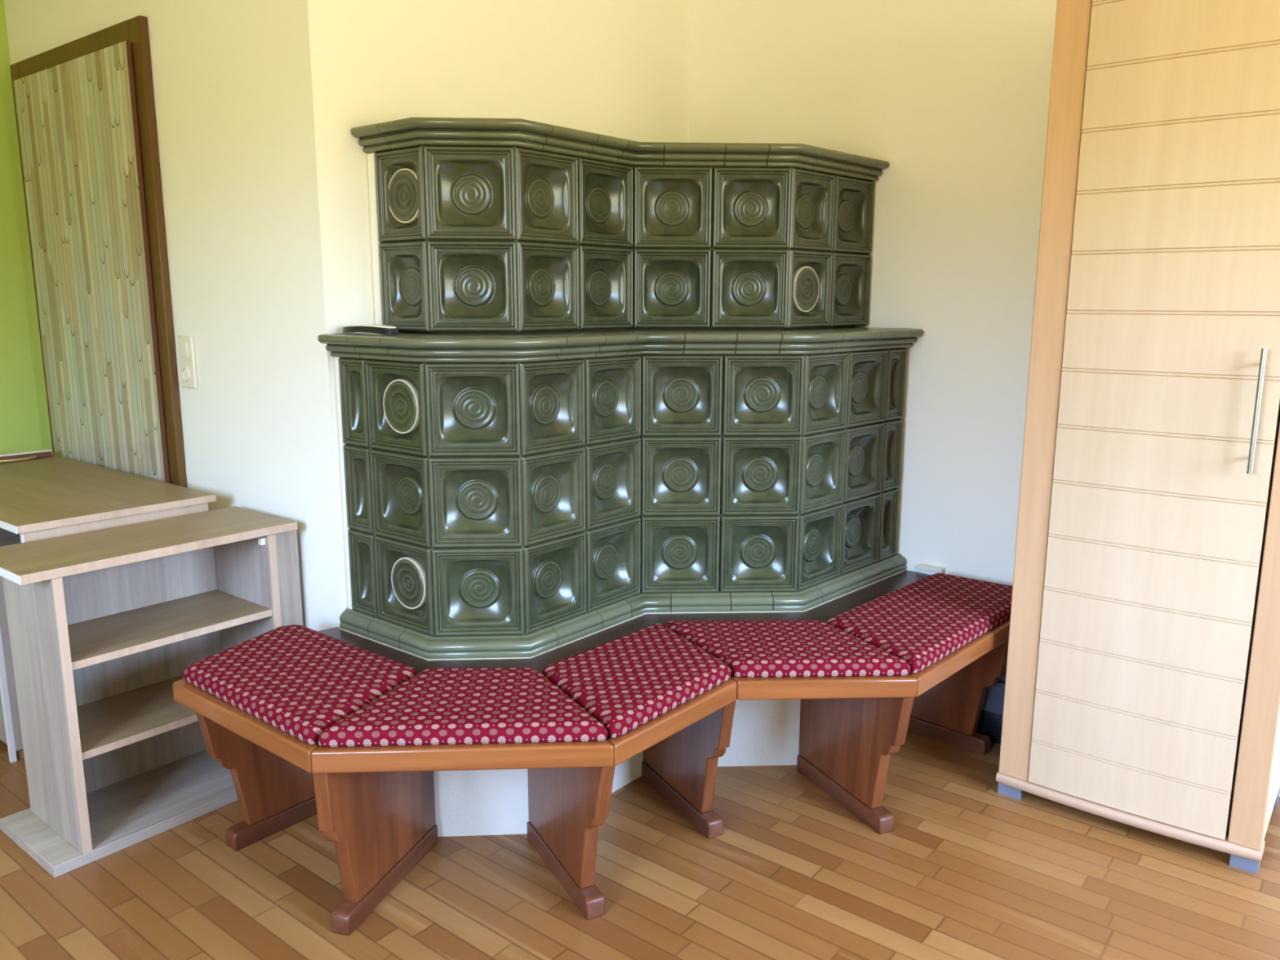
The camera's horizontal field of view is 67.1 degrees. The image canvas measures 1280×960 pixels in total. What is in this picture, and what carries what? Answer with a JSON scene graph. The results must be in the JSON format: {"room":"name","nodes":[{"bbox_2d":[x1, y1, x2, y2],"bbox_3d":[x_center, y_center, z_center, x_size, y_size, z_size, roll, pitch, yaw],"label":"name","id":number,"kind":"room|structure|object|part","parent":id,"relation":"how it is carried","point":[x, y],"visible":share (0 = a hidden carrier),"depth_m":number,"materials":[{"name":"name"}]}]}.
{"room":"traditional dwelling","nodes":[
{"label":"traditional dwelling","id":0,"kind":"room"},
{"bbox_2d":[0,0,53,454],"bbox_3d":[-3.241,-0.410,2.446,0.120,2.520,3.070,8,13,38],"label":"wall","id":1,"kind":"structure","parent":0,"point":[24,424],"depth_m":3.53,"materials":[{"name":"green paint"}]},
{"bbox_2d":[4,0,689,631],"bbox_3d":[-1.079,-0.626,3.627,2.000,2.520,1.505,8,13,38],"label":"wall","id":2,"kind":"structure","parent":0,"point":[264,172],"depth_m":2.67,"materials":[{"name":"beige paint"}]},
{"bbox_2d":[9,15,186,487],"bbox_3d":[-1.823,-0.356,3.275,0.978,2.115,0.041,8,13,38],"label":"door","id":3,"kind":"structure","parent":2,"relation":"in","point":[85,108],"depth_m":3.10,"materials":[{"name":"beige wood"}]},
{"bbox_2d":[177,335,197,388],"bbox_3d":[-1.373,-0.357,2.925,0.084,0.157,0.018,8,13,38],"label":"light switch","id":4,"kind":"object","parent":2,"relation":"attached to","point":[185,343],"visible":1,"depth_m":2.91,"materials":[{"name":"white plastic"}]},
{"bbox_2d":[181,366,190,381],"bbox_3d":[-1.377,-0.321,2.928,0.044,0.044,0.007,8,13,38],"label":"socket","id":5,"kind":"object","parent":4,"relation":"attached to","point":[185,371],"depth_m":2.93,"materials":[{"name":"white plastic"}]},
{"bbox_2d":[0,729,1279,959],"bbox_3d":[-0.315,1.110,1.424,6.420,0.080,4.720,8,13,38],"label":"floor","id":6,"kind":"structure","parent":0,"point":[966,869],"depth_m":2.18,"materials":[{"name":"brown wood"}]},
{"bbox_2d":[0,448,216,762],"bbox_3d":[-1.839,0.371,3.013,1.158,0.782,0.515,8,13,38],"label":"desk","id":7,"kind":"object","parent":6,"relation":"on","point":[52,496],"depth_m":2.76,"materials":[{"name":"grey wood"}]},
{"bbox_3d":[-2.162,-0.073,3.341,0.038,0.012,0.134,8,13,38],"label":"handle","id":8,"kind":"part","parent":7,"relation":"part of","materials":[{"name":"gold metal"}]},
{"bbox_3d":[-1.679,0.764,2.959,0.015,0.030,0.425,8,13,38],"label":"plinth rail","id":9,"kind":"part","parent":7,"relation":"part of","materials":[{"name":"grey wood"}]},
{"bbox_3d":[-2.224,-0.067,3.292,0.072,0.024,0.402,8,13,38],"label":"drawer front","id":10,"kind":"part","parent":7,"relation":"part of","materials":[{"name":"wood"}]},
{"bbox_3d":[-1.402,0.458,2.673,0.018,0.738,0.477,8,13,38],"label":"panel","id":11,"kind":"part","parent":7,"relation":"part of","materials":[{"name":"grey wood"}]},
{"bbox_2d":[0,506,302,877],"bbox_3d":[-1.261,0.494,2.530,0.333,0.720,0.699,8,13,38],"label":"shelf unit","id":12,"kind":"object","parent":6,"relation":"on","point":[103,624],"visible":0.75,"depth_m":2.47,"materials":[{"name":"grey wood"}]},
{"bbox_3d":[-1.425,0.531,2.315,0.308,0.670,0.022,8,13,38],"label":"panel","id":13,"kind":"part","parent":12,"relation":"part of","materials":[{"name":"grey wood"}]},
{"bbox_3d":[-1.269,0.836,2.584,0.333,0.028,0.675,8,13,38],"label":"board","id":14,"kind":"part","parent":12,"relation":"part of","materials":[{"name":"grey wood"}]},
{"bbox_3d":[-1.376,0.477,2.605,0.016,0.670,0.501,8,13,38],"label":"panel","id":15,"kind":"part","parent":12,"relation":"part of","materials":[{"name":"grey wood"}]},
{"bbox_3d":[-1.099,0.457,2.717,0.308,0.670,0.022,8,13,38],"label":"panel","id":16,"kind":"part","parent":12,"relation":"part of","materials":[{"name":"grey wood"}]},
{"bbox_3d":[-0.981,0.462,2.694,0.018,0.668,0.088,8,13,38],"label":"filler panel","id":17,"kind":"part","parent":12,"relation":"part of","materials":[{"name":"grey wood"}]},
{"bbox_2d":[173,570,1010,935],"bbox_3d":[0.115,0.646,2.500,2.411,0.440,0.918,-4,11,-19],"label":"bench","id":18,"kind":"object","parent":6,"relation":"on","point":[376,804],"visible":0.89,"depth_m":2.29,"materials":[{"name":"brown wood"}]},
{"bbox_3d":[-1.002,0.465,2.388,0.034,0.048,0.335,5,11,23],"label":"seat rail","id":19,"kind":"part","parent":18,"relation":"part of","materials":[{"name":"brown wood"}]},
{"bbox_3d":[-0.856,0.522,2.082,0.555,0.048,0.034,8,13,38],"label":"seat rail","id":20,"kind":"part","parent":18,"relation":"part of","materials":[{"name":"brown wood"}]},
{"bbox_3d":[-0.910,0.661,2.407,0.033,0.346,0.372,8,13,38],"label":"leg panel","id":21,"kind":"part","parent":18,"relation":"part of","materials":[{"name":"brown wood"}]},
{"bbox_2d":[182,624,417,744],"bbox_3d":[-0.780,0.449,2.232,0.622,0.040,0.351,9,14,38],"label":"seat cushion","id":22,"kind":"object","parent":18,"relation":"on","point":[300,681],"visible":0.94,"depth_m":2.17,"materials":[{"name":"red fabric"}]},
{"bbox_3d":[-0.578,0.710,2.151,0.033,0.346,0.413,3,11,17],"label":"leg panel","id":23,"kind":"part","parent":18,"relation":"part of","materials":[{"name":"brown wood"}]},
{"bbox_3d":[-0.350,0.551,1.930,0.595,0.048,0.034,0,11,-3],"label":"seat rail","id":24,"kind":"part","parent":18,"relation":"part of","materials":[{"name":"brown wood"}]},
{"bbox_2d":[318,667,607,746],"bbox_3d":[-0.359,0.477,2.082,0.572,0.040,0.339,0,11,-3],"label":"seat cushion","id":25,"kind":"object","parent":18,"relation":"on","point":[439,706],"visible":1,"depth_m":1.97,"materials":[{"name":"red fabric"}]},
{"bbox_3d":[-0.162,0.706,2.176,0.033,0.346,0.430,-5,12,-27],"label":"leg panel","id":26,"kind":"part","parent":18,"relation":"part of","materials":[{"name":"brown wood"}]},
{"bbox_2d":[542,623,731,737],"bbox_3d":[-0.005,0.446,2.256,0.344,0.040,0.555,9,14,39],"label":"seat cushion","id":27,"kind":"object","parent":18,"relation":"on","point":[625,682],"visible":0.89,"depth_m":2.18,"materials":[{"name":"red fabric"}]},
{"bbox_3d":[0.080,0.519,2.107,0.034,0.048,0.442,9,14,39],"label":"seat rail","id":28,"kind":"part","parent":18,"relation":"part of","materials":[{"name":"brown wood"}]},
{"bbox_3d":[0.119,0.648,2.493,0.033,0.346,0.415,-5,12,-27],"label":"leg panel","id":29,"kind":"part","parent":18,"relation":"part of","materials":[{"name":"brown wood"}]},
{"bbox_2d":[663,619,911,677],"bbox_3d":[0.351,0.415,2.424,0.566,0.040,0.326,0,11,-2],"label":"seat cushion","id":30,"kind":"object","parent":18,"relation":"on","point":[794,648],"visible":0.89,"depth_m":2.34,"materials":[{"name":"red fabric"}]},
{"bbox_3d":[0.432,0.488,2.278,0.438,0.048,0.034,0,11,-2],"label":"seat rail","id":31,"kind":"part","parent":18,"relation":"part of","materials":[{"name":"brown wood"}]},
{"bbox_3d":[0.553,0.643,2.523,0.033,0.346,0.430,-5,12,-24],"label":"leg panel","id":32,"kind":"part","parent":18,"relation":"part of","materials":[{"name":"brown wood"}]},
{"bbox_2d":[826,573,1012,673],"bbox_3d":[0.794,0.370,2.671,0.330,0.040,0.776,10,14,42],"label":"seat cushion","id":33,"kind":"object","parent":18,"relation":"on","point":[920,623],"visible":0.75,"depth_m":2.59,"materials":[{"name":"red fabric"}]},
{"bbox_3d":[0.935,0.430,2.596,0.034,0.048,0.865,10,14,42],"label":"seat rail","id":34,"kind":"part","parent":18,"relation":"part of","materials":[{"name":"brown wood"}]},
{"bbox_3d":[0.920,0.573,2.906,0.379,0.346,0.033,10,14,43],"label":"leg panel","id":35,"kind":"part","parent":18,"relation":"part of","materials":[{"name":"brown wood"}]},
{"bbox_2d":[317,116,923,836],"bbox_3d":[0.037,-0.068,2.773,1.015,1.742,1.630,8,13,38],"label":"stove","id":36,"kind":"object","parent":6,"relation":"on","point":[620,380],"visible":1,"depth_m":2.61,"materials":[{"name":"ceramic"}]},
{"bbox_2d":[342,324,398,334],"bbox_3d":[-0.679,-0.380,2.430,0.200,0.023,0.044,8,13,38],"label":"remote control","id":37,"kind":"object","parent":36,"relation":"on","point":[368,328],"visible":1,"depth_m":2.40,"materials":[{"name":"black plastic"}]},
{"bbox_3d":[0.064,-0.898,2.637,1.619,0.059,0.329,-4,11,-22],"label":"cornice","id":38,"kind":"part","parent":36,"relation":"part of","materials":[{"name":"green ceramic"}]},
{"bbox_3d":[0.091,-0.364,2.590,1.804,0.059,0.433,-4,11,-20],"label":"shelf cornice","id":39,"kind":"part","parent":36,"relation":"part of","materials":[{"name":"green ceramic"}]},
{"bbox_2d":[332,327,911,337],"bbox_3d":[0.035,-0.410,2.768,0.921,0.036,1.487,8,13,38],"label":"shelf","id":40,"kind":"object","parent":36,"relation":"attached to","point":[402,331],"depth_m":2.59,"materials":[{"name":"green ceramic"}]},
{"bbox_3d":[0.090,0.352,2.733,1.782,0.049,0.415,-4,11,-20],"label":"moulding","id":41,"kind":"part","parent":36,"relation":"part of","materials":[{"name":"green ceramic"}]},
{"bbox_2d":[976,666,1006,744],"bbox_3d":[1.070,0.649,2.946,0.210,0.273,0.122,8,13,38],"label":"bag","id":42,"kind":"object","parent":6,"relation":"on","point":[990,721],"visible":0.05,"depth_m":2.89,"materials":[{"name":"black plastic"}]},
{"bbox_2d":[995,0,1279,874],"bbox_3d":[1.331,-0.157,2.400,0.608,2.060,0.487,8,13,38],"label":"wardrobe","id":43,"kind":"object","parent":6,"relation":"on","point":[1142,685],"visible":1,"depth_m":2.24,"materials":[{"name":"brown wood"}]},
{"bbox_3d":[1.213,0.836,2.438,0.608,0.024,0.084,8,13,38],"label":"board","id":44,"kind":"part","parent":43,"relation":"part of","materials":[{"name":"brown wood"}]},
{"bbox_3d":[1.342,-0.149,2.099,0.012,0.272,0.037,8,13,38],"label":"handle","id":45,"kind":"part","parent":43,"relation":"part of","materials":[{"name":"metal"}]},
{"bbox_3d":[1.577,-0.157,2.239,0.020,2.000,0.427,8,13,38],"label":"panel","id":46,"kind":"part","parent":43,"relation":"part of","materials":[{"name":"brown wood"}]},
{"bbox_2d":[688,0,1279,796],"bbox_3d":[1.811,-0.386,2.381,4.620,2.520,0.120,8,13,38],"label":"wall","id":47,"kind":"structure","parent":0,"point":[953,95],"depth_m":2.99,"materials":[{"name":"beige paint"}]},
{"bbox_2d":[914,564,944,573],"bbox_3d":[0.935,0.284,3.120,0.093,0.014,0.025,8,13,38],"label":"wall bracket","id":48,"kind":"object","parent":47,"relation":"attached to","point":[922,566],"visible":0.96,"depth_m":3.11,"materials":[{"name":"white plastic"}]}
]}

